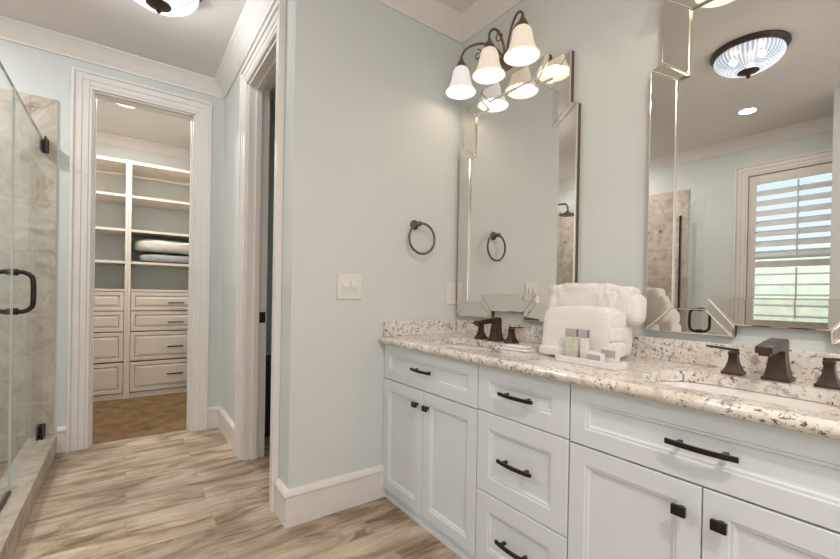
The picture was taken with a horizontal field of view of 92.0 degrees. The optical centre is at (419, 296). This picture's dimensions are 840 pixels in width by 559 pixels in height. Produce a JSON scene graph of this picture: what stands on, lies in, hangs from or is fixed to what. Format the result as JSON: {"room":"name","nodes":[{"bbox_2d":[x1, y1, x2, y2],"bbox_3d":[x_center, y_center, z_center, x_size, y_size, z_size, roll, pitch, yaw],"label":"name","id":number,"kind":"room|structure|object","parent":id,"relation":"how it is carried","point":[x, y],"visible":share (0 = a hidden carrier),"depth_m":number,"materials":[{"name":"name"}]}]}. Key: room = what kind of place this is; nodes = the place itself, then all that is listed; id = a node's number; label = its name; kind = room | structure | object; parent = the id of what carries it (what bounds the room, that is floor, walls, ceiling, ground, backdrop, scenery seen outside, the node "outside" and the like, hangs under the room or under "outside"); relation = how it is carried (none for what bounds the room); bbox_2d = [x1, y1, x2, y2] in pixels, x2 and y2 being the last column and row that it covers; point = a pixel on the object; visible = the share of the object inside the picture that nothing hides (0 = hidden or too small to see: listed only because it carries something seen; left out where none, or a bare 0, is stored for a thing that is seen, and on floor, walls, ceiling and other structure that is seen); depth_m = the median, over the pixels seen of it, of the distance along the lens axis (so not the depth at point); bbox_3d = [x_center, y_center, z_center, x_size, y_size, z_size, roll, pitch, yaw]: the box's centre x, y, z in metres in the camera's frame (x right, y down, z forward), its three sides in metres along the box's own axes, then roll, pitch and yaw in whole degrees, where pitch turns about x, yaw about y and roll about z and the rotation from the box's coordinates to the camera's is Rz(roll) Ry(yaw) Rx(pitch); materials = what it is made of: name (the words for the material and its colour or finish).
{"room":"bathroom","nodes":[
{"label":"bathroom","id":0,"kind":"room"},
{"bbox_2d":[0,39,274,434],"bbox_3d":[-2.233,-0.326,2.844,3.570,2.715,0.120,1,0,-36],"label":"wall","id":1,"kind":"structure","parent":0,"point":[33,71],"depth_m":2.69,"materials":[{"name":"teal paint"}]},
{"bbox_2d":[0,100,42,461],"bbox_3d":[-2.991,-0.096,2.220,1.355,2.235,0.010,1,0,-36],"label":"tiled wall","id":2,"kind":"structure","parent":1,"relation":"attached to","point":[28,155],"depth_m":2.56,"materials":[{"name":"stone"}]},
{"bbox_2d":[0,87,48,490],"bbox_3d":[-2.170,-0.046,2.256,0.166,1.925,0.890,1,0,-36],"label":"shower door","id":3,"kind":"structure","parent":2,"relation":"attached to","point":[44,143],"depth_m":1.90,"materials":[{"name":"clear glass"}]},
{"bbox_2d":[0,88,56,108],"bbox_3d":[-2.947,-1.251,2.228,1.430,0.074,0.012,1,0,-36],"label":"trim","id":4,"kind":"structure","parent":1,"relation":"attached to","point":[5,94],"depth_m":2.56,"materials":[{"name":"stone"}]},
{"bbox_2d":[39,101,57,435],"bbox_3d":[-2.414,-0.126,2.635,0.067,2.310,0.012,1,0,-36],"label":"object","id":5,"kind":"structure","parent":1,"relation":"attached to","point":[49,175],"depth_m":2.63,"materials":[{"name":"stone"}]},
{"bbox_2d":[56,426,65,453],"bbox_3d":[-2.369,0.944,2.681,0.048,0.172,0.024,1,0,-36],"label":"baseboard","id":6,"kind":"structure","parent":1,"relation":"attached to","point":[61,431],"depth_m":2.68,"materials":[{"name":"beige paint"}]},
{"bbox_2d":[66,66,211,452],"bbox_3d":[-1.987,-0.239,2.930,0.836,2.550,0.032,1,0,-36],"label":"trim","id":7,"kind":"structure","parent":1,"relation":"attached to","point":[83,82],"depth_m":2.75,"materials":[{"name":"beige paint"}]},
{"bbox_2d":[93,143,189,388],"bbox_3d":[-3.209,-0.353,4.465,1.990,2.715,0.140,1,0,-36],"label":"wall","id":8,"kind":"structure","parent":0,"point":[107,247],"depth_m":4.45,"materials":[{"name":"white paint"}]},
{"bbox_2d":[96,131,190,159],"bbox_3d":[-2.630,-1.645,3.690,1.750,0.102,1.755,1,0,-36],"label":"trim","id":9,"kind":"structure","parent":8,"relation":"attached to","point":[101,137],"depth_m":4.43,"materials":[{"name":"beige paint"}]},
{"bbox_2d":[0,386,461,558],"bbox_3d":[-1.296,1.085,1.642,3.670,0.060,7.000,1,0,-36],"label":"floor","id":10,"kind":"structure","parent":0,"point":[183,494],"depth_m":2.01,"materials":[{"name":"brown wood"}]},
{"bbox_2d":[0,435,56,558],"bbox_3d":[-2.496,0.972,1.589,1.438,0.124,1.644,1,0,-36],"label":"curb","id":11,"kind":"object","parent":10,"relation":"on","point":[30,468],"visible":0.96,"depth_m":2.00,"materials":[{"name":"stone"}]},
{"bbox_2d":[0,61,14,511],"bbox_3d":[-1.713,-0.023,1.625,0.018,1.894,0.655,1,0,-36],"label":"glass screen","id":12,"kind":"object","parent":11,"relation":"on","point":[6,495],"visible":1,"depth_m":1.81,"materials":[{"name":"clear glass"}]},
{"bbox_2d":[93,155,128,401],"bbox_3d":[-3.377,-0.180,3.955,0.853,2.370,0.484,1,0,-36],"label":"closet","id":13,"kind":"object","parent":10,"relation":"on","point":[110,379],"visible":0.26,"depth_m":3.98,"materials":[{"name":"beige laminate"}]},
{"bbox_2d":[94,289,124,290],"bbox_3d":[-3.387,-0.073,3.967,0.805,0.022,0.455,1,0,-36],"label":"shelf","id":14,"kind":"object","parent":13,"relation":"attached to","point":[94,289],"depth_m":3.95,"materials":[{"name":"beige laminate"}]},
{"bbox_2d":[95,260,124,265],"bbox_3d":[-3.384,-0.351,3.967,0.805,0.024,0.451,1,0,-36],"label":"shelf","id":15,"kind":"object","parent":13,"relation":"attached to","point":[103,262],"depth_m":3.99,"materials":[{"name":"beige laminate"}]},
{"bbox_2d":[95,226,124,235],"bbox_3d":[-3.378,-0.670,3.966,0.805,0.024,0.451,1,0,-36],"label":"shelf","id":16,"kind":"object","parent":13,"relation":"attached to","point":[98,230],"depth_m":4.05,"materials":[{"name":"beige laminate"}]},
{"bbox_2d":[96,155,125,172],"bbox_3d":[-3.365,-1.345,3.960,0.805,0.030,0.455,1,0,-36],"label":"shelf","id":17,"kind":"object","parent":13,"relation":"attached to","point":[102,162],"depth_m":4.06,"materials":[{"name":"beige laminate"}]},
{"bbox_2d":[96,191,125,204],"bbox_3d":[-3.372,-1.010,3.964,0.805,0.024,0.451,1,0,-36],"label":"shelf","id":18,"kind":"object","parent":13,"relation":"attached to","point":[101,196],"depth_m":4.06,"materials":[{"name":"beige laminate"}]},
{"bbox_2d":[126,160,189,397],"bbox_3d":[-2.694,-0.171,4.449,0.830,2.370,0.484,1,0,-36],"label":"closet","id":19,"kind":"object","parent":10,"relation":"on","point":[160,375],"visible":0.72,"depth_m":4.20,"materials":[{"name":"beige laminate"}]},
{"bbox_2d":[130,289,187,291],"bbox_3d":[-2.705,-0.063,4.462,0.782,0.022,0.455,1,0,-36],"label":"shelf","id":20,"kind":"object","parent":19,"relation":"attached to","point":[133,290],"depth_m":4.18,"materials":[{"name":"beige laminate"}]},
{"bbox_2d":[131,261,188,267],"bbox_3d":[-2.701,-0.341,4.462,0.782,0.024,0.451,1,0,-36],"label":"shelf","id":21,"kind":"object","parent":19,"relation":"attached to","point":[147,264],"depth_m":4.26,"materials":[{"name":"beige laminate"}]},
{"bbox_2d":[131,229,188,240],"bbox_3d":[-2.695,-0.661,4.460,0.782,0.024,0.451,1,0,-36],"label":"shelf","id":22,"kind":"object","parent":19,"relation":"attached to","point":[134,233],"depth_m":4.30,"materials":[{"name":"beige laminate"}]},
{"bbox_2d":[132,161,189,182],"bbox_3d":[-2.682,-1.336,4.454,0.782,0.030,0.455,1,0,-36],"label":"shelf","id":23,"kind":"object","parent":19,"relation":"attached to","point":[138,168],"depth_m":4.31,"materials":[{"name":"beige laminate"}]},
{"bbox_2d":[132,195,189,211],"bbox_3d":[-2.689,-1.000,4.458,0.782,0.024,0.451,1,0,-36],"label":"shelf","id":24,"kind":"object","parent":19,"relation":"attached to","point":[136,200],"depth_m":4.32,"materials":[{"name":"beige laminate"}]},
{"bbox_2d":[138,254,188,263],"bbox_3d":[-2.703,-0.404,4.466,0.659,0.095,0.402,1,0,-36],"label":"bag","id":25,"kind":"object","parent":19,"relation":"on","point":[156,258],"visible":0.59,"depth_m":4.26,"materials":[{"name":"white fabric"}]},
{"bbox_2d":[133,239,188,255],"bbox_3d":[-2.702,-0.531,4.453,0.732,0.149,0.432,1,0,-36],"label":"folded blanket","id":26,"kind":"object","parent":25,"relation":"on","point":[148,246],"visible":0.62,"depth_m":4.25,"materials":[{"name":"white fabric"}]},
{"bbox_2d":[265,355,270,436],"bbox_3d":[-1.144,0.769,3.271,0.380,0.560,0.370,1,0,-36],"label":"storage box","id":27,"kind":"object","parent":10,"relation":"on","point":[268,357],"visible":0.02,"depth_m":3.04,"materials":[{"name":"black"}]},
{"bbox_2d":[383,344,478,558],"bbox_3d":[0.206,0.667,2.030,0.549,0.826,0.717,1,0,-36],"label":"vanity cabinet","id":28,"kind":"object","parent":10,"relation":"on","point":[430,413],"visible":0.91,"depth_m":1.83,"materials":[{"name":"white paint"}]},
{"bbox_2d":[475,364,571,558],"bbox_3d":[0.536,0.676,1.573,0.549,0.826,0.407,1,0,-36],"label":"vanity cabinet","id":29,"kind":"object","parent":10,"relation":"on","point":[523,449],"visible":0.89,"depth_m":1.42,"materials":[{"name":"white paint"}]},
{"bbox_2d":[568,383,839,558],"bbox_3d":[0.868,0.685,1.115,0.549,0.826,0.722,1,0,-36],"label":"vanity cabinet","id":30,"kind":"object","parent":10,"relation":"on","point":[649,479],"visible":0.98,"depth_m":0.99,"materials":[{"name":"white paint"}]},
{"bbox_2d":[378,333,839,439],"bbox_3d":[0.558,0.246,1.548,0.554,0.034,1.900,1,0,-36],"label":"countertop","id":31,"kind":"structure","parent":30,"relation":"on","point":[641,375],"depth_m":1.19,"materials":[{"name":"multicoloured stone"}]},
{"bbox_2d":[383,319,456,336],"bbox_3d":[0.020,0.174,2.317,0.524,0.082,0.020,1,0,-36],"label":"side splash","id":32,"kind":"object","parent":31,"relation":"on","point":[408,327],"visible":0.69,"depth_m":2.28,"materials":[{"name":"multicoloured stone"}]},
{"bbox_2d":[443,344,489,349],"bbox_3d":[0.218,0.327,1.940,0.322,0.141,0.472,1,0,-36],"label":"sink basin","id":33,"kind":"object","parent":31,"relation":"in","point":[451,345],"visible":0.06,"depth_m":2.15,"materials":[{"name":"white ceramic"}]},
{"bbox_2d":[471,317,523,343],"bbox_3d":[0.343,0.162,2.027,0.172,0.120,0.354,1,0,-36],"label":"faucet","id":34,"kind":"object","parent":31,"relation":"on","point":[496,334],"visible":1,"depth_m":2.03,"materials":[{"name":"brown metal"}]},
{"bbox_2d":[500,344,536,352],"bbox_3d":[0.414,0.214,1.709,0.068,0.022,0.144,1,0,-41],"label":"soap tray","id":35,"kind":"object","parent":31,"relation":"on","point":[514,347],"visible":1,"depth_m":1.68,"materials":[{"name":"white ceramic"}]},
{"bbox_2d":[539,306,625,357],"bbox_3d":[0.596,0.131,1.514,0.135,0.196,0.304,1,0,-36],"label":"bath towel","id":36,"kind":"object","parent":31,"relation":"on","point":[606,325],"visible":0.63,"depth_m":1.45,"materials":[{"name":"white fabric"}]},
{"bbox_2d":[555,353,626,370],"bbox_3d":[0.575,0.219,1.381,0.064,0.022,0.230,1,0,-33],"label":"tray","id":37,"kind":"object","parent":31,"relation":"on","point":[559,357],"visible":0.89,"depth_m":1.34,"materials":[{"name":"white ceramic"}]},
{"bbox_2d":[565,328,578,357],"bbox_3d":[0.539,0.168,1.439,0.018,0.110,0.045,1,0,-33],"label":"toiletry bottle","id":38,"kind":"object","parent":37,"relation":"on","point":[571,334],"visible":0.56,"depth_m":1.43,"materials":[{"name":"green plastic"}]},
{"bbox_2d":[580,329,589,358],"bbox_3d":[0.568,0.168,1.399,0.018,0.110,0.027,1,0,-33],"label":"toiletry bottle","id":39,"kind":"object","parent":37,"relation":"on","point":[585,334],"visible":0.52,"depth_m":1.39,"materials":[{"name":"white plastic"}]},
{"bbox_2d":[586,352,604,361],"bbox_3d":[0.581,0.205,1.345,0.019,0.038,0.060,1,0,-33],"label":"soap box","id":40,"kind":"object","parent":37,"relation":"on","point":[589,355],"visible":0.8,"depth_m":1.33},
{"bbox_2d":[600,347,619,363],"bbox_3d":[0.623,0.197,1.331,0.019,0.056,0.060,1,0,-33],"label":"soap box","id":41,"kind":"object","parent":37,"relation":"on","point":[612,355],"visible":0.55,"depth_m":1.32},
{"bbox_2d":[547,283,646,355],"bbox_3d":[0.690,0.085,1.612,0.122,0.285,0.386,1,0,-36],"label":"bath towel","id":42,"kind":"object","parent":31,"relation":"on","point":[629,300],"visible":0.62,"depth_m":1.51,"materials":[{"name":"white fabric"}]},
{"bbox_2d":[656,381,839,411],"bbox_3d":[0.843,0.344,1.071,0.322,0.141,0.472,1,0,-36],"label":"sink basin","id":43,"kind":"object","parent":31,"relation":"in","point":[774,399],"visible":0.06,"depth_m":1.16,"materials":[{"name":"white ceramic"}]},
{"bbox_2d":[706,338,839,389],"bbox_3d":[0.988,0.179,1.136,0.172,0.120,0.354,1,0,-36],"label":"faucet","id":44,"kind":"object","parent":31,"relation":"on","point":[778,368],"visible":1,"depth_m":1.14,"materials":[{"name":"brown metal"}]},
{"bbox_2d":[0,0,476,148],"bbox_3d":[-1.248,-1.709,1.612,3.690,0.100,7.020,1,0,-36],"label":"ceiling","id":45,"kind":"structure","parent":0,"point":[198,41],"depth_m":2.57,"materials":[{"name":"paint"}]},
{"bbox_2d":[115,103,137,108],"bbox_3d":[-2.568,-1.690,3.546,0.202,0.006,0.202,1,0,-36],"label":"recessed light","id":46,"kind":"object","parent":45,"relation":"in","point":[125,106],"visible":0.2,"depth_m":3.61,"materials":[{"name":"beige paint"}]},
{"bbox_2d":[134,0,201,16],"bbox_3d":[-1.363,-1.571,2.117,0.414,0.184,0.414,1,0,-36],"label":"ceiling light","id":47,"kind":"object","parent":45,"relation":"attached to","point":[173,8],"visible":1,"depth_m":2.14,"materials":[{"name":"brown glass"}]},
{"bbox_2d":[220,0,287,477],"bbox_3d":[-1.067,-0.304,2.648,0.130,2.715,1.565,1,0,-36],"label":"wall","id":48,"kind":"structure","parent":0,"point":[231,132],"depth_m":2.96,"materials":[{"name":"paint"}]},
{"bbox_2d":[207,405,234,450],"bbox_3d":[-1.441,0.959,2.947,0.096,0.172,0.681,1,0,-36],"label":"baseboard","id":49,"kind":"structure","parent":48,"relation":"attached to","point":[217,417],"depth_m":3.12,"materials":[{"name":"beige paint"}]},
{"bbox_2d":[280,0,461,488],"bbox_3d":[-0.213,-0.286,2.227,1.020,2.715,0.120,1,0,-36],"label":"wall","id":50,"kind":"structure","parent":0,"point":[373,129],"depth_m":2.07,"materials":[{"name":"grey paint"}]},
{"bbox_2d":[234,0,285,512],"bbox_3d":[-0.890,-0.203,2.374,0.162,2.522,0.854,1,0,-36],"label":"door frame","id":51,"kind":"structure","parent":50,"relation":"attached to","point":[275,27],"depth_m":2.61,"materials":[{"name":"beige paint"}]},
{"bbox_2d":[259,312,264,322],"bbox_3d":[-1.031,0.134,2.654,0.038,0.070,0.006,1,0,-36],"label":"strike plate","id":52,"kind":"object","parent":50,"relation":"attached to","point":[261,314],"visible":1,"depth_m":2.65,"materials":[{"name":"brown metal"}]},
{"bbox_2d":[274,464,385,528],"bbox_3d":[-0.445,0.982,2.084,0.554,0.172,0.170,1,0,-36],"label":"baseboard","id":53,"kind":"structure","parent":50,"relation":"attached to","point":[298,505],"depth_m":1.98,"materials":[{"name":"beige paint"}]},
{"bbox_2d":[337,273,361,298],"bbox_3d":[-0.354,-0.052,2.045,0.136,0.128,0.017,1,0,-36],"label":"light switch","id":54,"kind":"object","parent":50,"relation":"attached to","point":[349,286],"visible":1,"depth_m":2.04,"materials":[{"name":"white plastic"}]},
{"bbox_2d":[408,220,435,254],"bbox_3d":[0.000,-0.331,2.266,0.181,0.197,0.063,1,0,-36],"label":"towel ring","id":55,"kind":"object","parent":50,"relation":"attached to","point":[414,224],"visible":1,"depth_m":2.25,"materials":[{"name":"brown metal"}]},
{"bbox_2d":[446,282,455,303],"bbox_3d":[0.189,-0.021,2.443,0.078,0.132,0.008,1,0,-36],"label":"outlet plate","id":56,"kind":"object","parent":50,"relation":"attached to","point":[450,286],"visible":1,"depth_m":2.44,"materials":[{"name":"white plastic"}]},
{"bbox_2d":[457,0,839,353],"bbox_3d":[0.728,-0.267,1.899,0.120,2.715,5.125,1,0,-36],"label":"wall","id":57,"kind":"structure","parent":0,"point":[616,44],"depth_m":1.70,"materials":[{"name":"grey paint"}]},
{"bbox_2d":[0,0,522,99],"bbox_3d":[-0.694,-1.594,0.845,3.450,0.102,4.885,1,0,-36],"label":"trim","id":58,"kind":"structure","parent":57,"relation":"attached to","point":[435,15],"depth_m":2.54,"materials":[{"name":"beige paint"}]},
{"bbox_2d":[446,10,540,99],"bbox_3d":[0.381,-1.258,2.093,0.235,0.260,0.597,1,0,-36],"label":"sconce","id":59,"kind":"object","parent":57,"relation":"attached to","point":[522,50],"visible":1,"depth_m":2.05,"materials":[{"name":"white glass"}]},
{"bbox_2d":[457,50,580,321],"bbox_3d":[0.473,-0.522,2.127,0.030,1.279,0.785,1,0,-36],"label":"wall mirror","id":60,"kind":"object","parent":57,"relation":"attached to","point":[519,174],"visible":0.91,"depth_m":2.06,"materials":[{"name":"white mirror"}]},
{"bbox_2d":[457,319,839,379],"bbox_3d":[0.781,0.191,1.696,0.020,0.082,1.879,1,0,-36],"label":"backsplash","id":61,"kind":"structure","parent":57,"relation":"attached to","point":[804,364],"depth_m":1.42,"materials":[{"name":"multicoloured stone"}]},
{"bbox_2d":[645,0,839,344],"bbox_3d":[1.115,-0.506,1.240,0.030,1.279,0.785,1,0,-36],"label":"wall mirror","id":62,"kind":"object","parent":57,"relation":"attached to","point":[744,188],"visible":1,"depth_m":1.31,"materials":[{"name":"white mirror"}]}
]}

